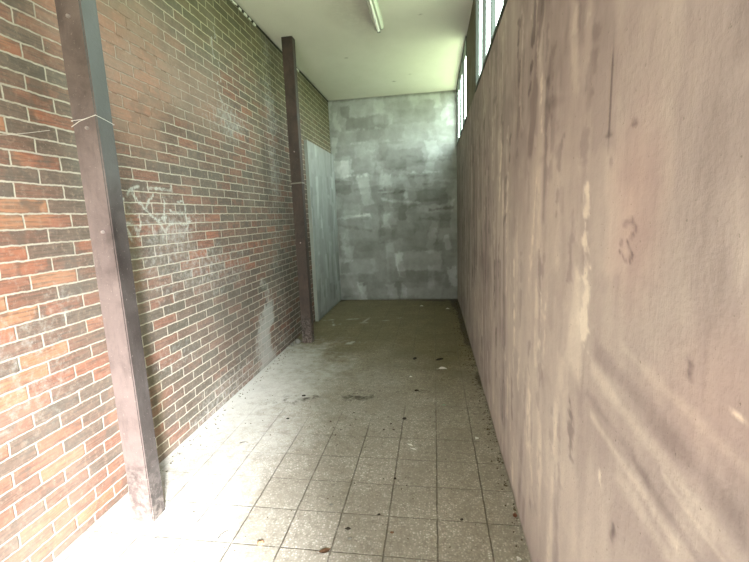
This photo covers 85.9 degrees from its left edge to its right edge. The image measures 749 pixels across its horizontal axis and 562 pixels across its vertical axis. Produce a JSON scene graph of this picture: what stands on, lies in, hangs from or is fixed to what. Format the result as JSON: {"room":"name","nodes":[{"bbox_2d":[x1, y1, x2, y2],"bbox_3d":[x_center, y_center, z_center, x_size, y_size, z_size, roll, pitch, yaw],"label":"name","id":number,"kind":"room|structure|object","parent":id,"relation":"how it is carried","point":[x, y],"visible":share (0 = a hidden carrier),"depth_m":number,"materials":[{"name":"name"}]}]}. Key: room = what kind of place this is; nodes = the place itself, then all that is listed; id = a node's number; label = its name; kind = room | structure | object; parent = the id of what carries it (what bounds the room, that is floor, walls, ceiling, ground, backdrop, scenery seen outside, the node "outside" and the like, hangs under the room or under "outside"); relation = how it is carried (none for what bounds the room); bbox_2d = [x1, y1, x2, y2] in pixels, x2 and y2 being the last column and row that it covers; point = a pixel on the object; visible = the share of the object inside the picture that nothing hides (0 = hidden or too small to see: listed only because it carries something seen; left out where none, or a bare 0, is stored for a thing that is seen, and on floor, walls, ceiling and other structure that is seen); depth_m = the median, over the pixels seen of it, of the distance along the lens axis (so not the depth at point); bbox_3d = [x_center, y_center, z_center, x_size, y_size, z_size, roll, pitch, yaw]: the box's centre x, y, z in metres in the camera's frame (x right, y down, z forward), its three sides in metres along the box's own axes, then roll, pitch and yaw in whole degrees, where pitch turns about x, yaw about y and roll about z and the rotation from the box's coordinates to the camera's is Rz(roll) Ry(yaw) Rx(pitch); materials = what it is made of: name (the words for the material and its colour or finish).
{"room":"abandoned building corridor","nodes":[
{"label":"abandoned building corridor","id":0,"kind":"room"},
{"bbox_2d":[0,0,330,561],"bbox_3d":[-1.481,-0.540,2.768,0.240,3.593,9.355,-1,9,9],"label":"wall","id":1,"kind":"structure","parent":0,"point":[196,90],"depth_m":2.44,"materials":[{"name":"red brick"}]},
{"bbox_2d":[231,0,327,101],"bbox_3d":[-1.437,-2.309,2.464,0.031,0.037,8.955,-1,9,9],"label":"trim","id":2,"kind":"structure","parent":1,"relation":"attached to","point":[233,1],"depth_m":4.23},
{"bbox_2d":[52,299,530,561],"bbox_3d":[0.746,1.159,2.675,4.542,0.200,9.455,-1,9,9],"label":"floor","id":3,"kind":"structure","parent":0,"point":[231,485],"depth_m":2.46,"materials":[{"name":"tile"}]},
{"bbox_2d":[54,0,164,521],"bbox_3d":[-1.248,-0.478,1.827,0.130,3.454,0.113,-1,9,9],"label":"steel post","id":4,"kind":"object","parent":3,"relation":"on","point":[78,23],"visible":1,"depth_m":1.85,"materials":[{"name":"brown metal"}]},
{"bbox_2d":[257,540,263,545],"bbox_3d":[-0.535,1.227,1.889,0.033,0.015,0.029,-5,9,-14],"label":"chip","id":5,"kind":"object","parent":3,"relation":"on","point":[261,542],"visible":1,"depth_m":1.88,"materials":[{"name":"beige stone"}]},
{"bbox_2d":[281,36,313,342],"bbox_3d":[-0.876,-0.955,4.679,0.138,3.454,0.121,-1,9,9],"label":"steel post","id":6,"kind":"object","parent":3,"relation":"on","point":[288,42],"visible":1,"depth_m":4.62,"materials":[{"name":"brown metal"}]},
{"bbox_2d":[111,301,522,561],"bbox_3d":[-0.005,0.813,4.341,2.126,0.010,5.591,-1,9,9],"label":"dirt","id":7,"kind":"structure","parent":3,"relation":"on","point":[514,509],"depth_m":3.02,"materials":[{"name":"brown soil"}]},
{"bbox_2d":[316,548,330,553],"bbox_3d":[-0.230,1.229,1.827,0.067,0.008,0.027,-6,10,-20],"label":"dry leaf","id":8,"kind":"object","parent":3,"relation":"on","point":[325,550],"visible":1,"depth_m":1.83,"materials":[{"name":"brown plant"}]},
{"bbox_2d":[234,0,472,100],"bbox_3d":[-0.481,-2.438,2.302,2.432,0.200,9.455,-1,9,9],"label":"ceiling","id":9,"kind":"structure","parent":0,"point":[419,47],"depth_m":4.55,"materials":[{"name":"white paint"}]},
{"bbox_2d":[365,0,383,32],"bbox_3d":[-0.043,-2.515,3.568,0.106,0.088,1.238,-1,9,9],"label":"ceiling light","id":10,"kind":"object","parent":9,"relation":"attached to","point":[372,5],"visible":1,"depth_m":3.85,"materials":[{"name":"white plastic"}]},
{"bbox_2d":[328,90,457,299],"bbox_3d":[0.270,-1.366,7.082,2.372,3.705,0.240,-1,9,9],"label":"wall","id":11,"kind":"structure","parent":0,"point":[395,156],"depth_m":6.93,"materials":[{"name":"grey paint"}]},
{"bbox_2d":[304,140,340,320],"bbox_3d":[-0.790,-0.793,6.440,0.053,2.563,1.504,-1,9,9],"label":"door","id":12,"kind":"structure","parent":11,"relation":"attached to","point":[319,163],"depth_m":6.22,"materials":[{"name":"grey paint"}]},
{"bbox_2d":[457,0,748,561],"bbox_3d":[0.857,-0.573,2.368,0.220,3.605,9.255,-1,9,9],"label":"wall","id":13,"kind":"structure","parent":0,"point":[603,145],"depth_m":0.89,"materials":[{"name":"brown paint"}]},
{"bbox_2d":[456,36,466,145],"bbox_3d":[1.204,-2.487,5.568,0.038,0.883,2.020,-1,9,9],"label":"window","id":14,"kind":"structure","parent":13,"relation":"in","point":[464,54],"depth_m":5.27,"materials":[{"name":"grey glass"}]},
{"bbox_2d":[458,0,474,114],"bbox_3d":[1.141,-2.408,5.094,0.029,0.920,3.090,-1,9,9],"label":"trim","id":15,"kind":"structure","parent":13,"relation":"attached to","point":[471,28],"depth_m":4.05,"materials":[{"name":"brown wood"}]},
{"bbox_2d":[475,0,507,91],"bbox_3d":[0.699,-1.909,2.130,0.038,0.883,2.985,-1,9,9],"label":"window","id":16,"kind":"structure","parent":13,"relation":"in","point":[493,27],"depth_m":3.10,"materials":[{"name":"grey glass"}]}
]}

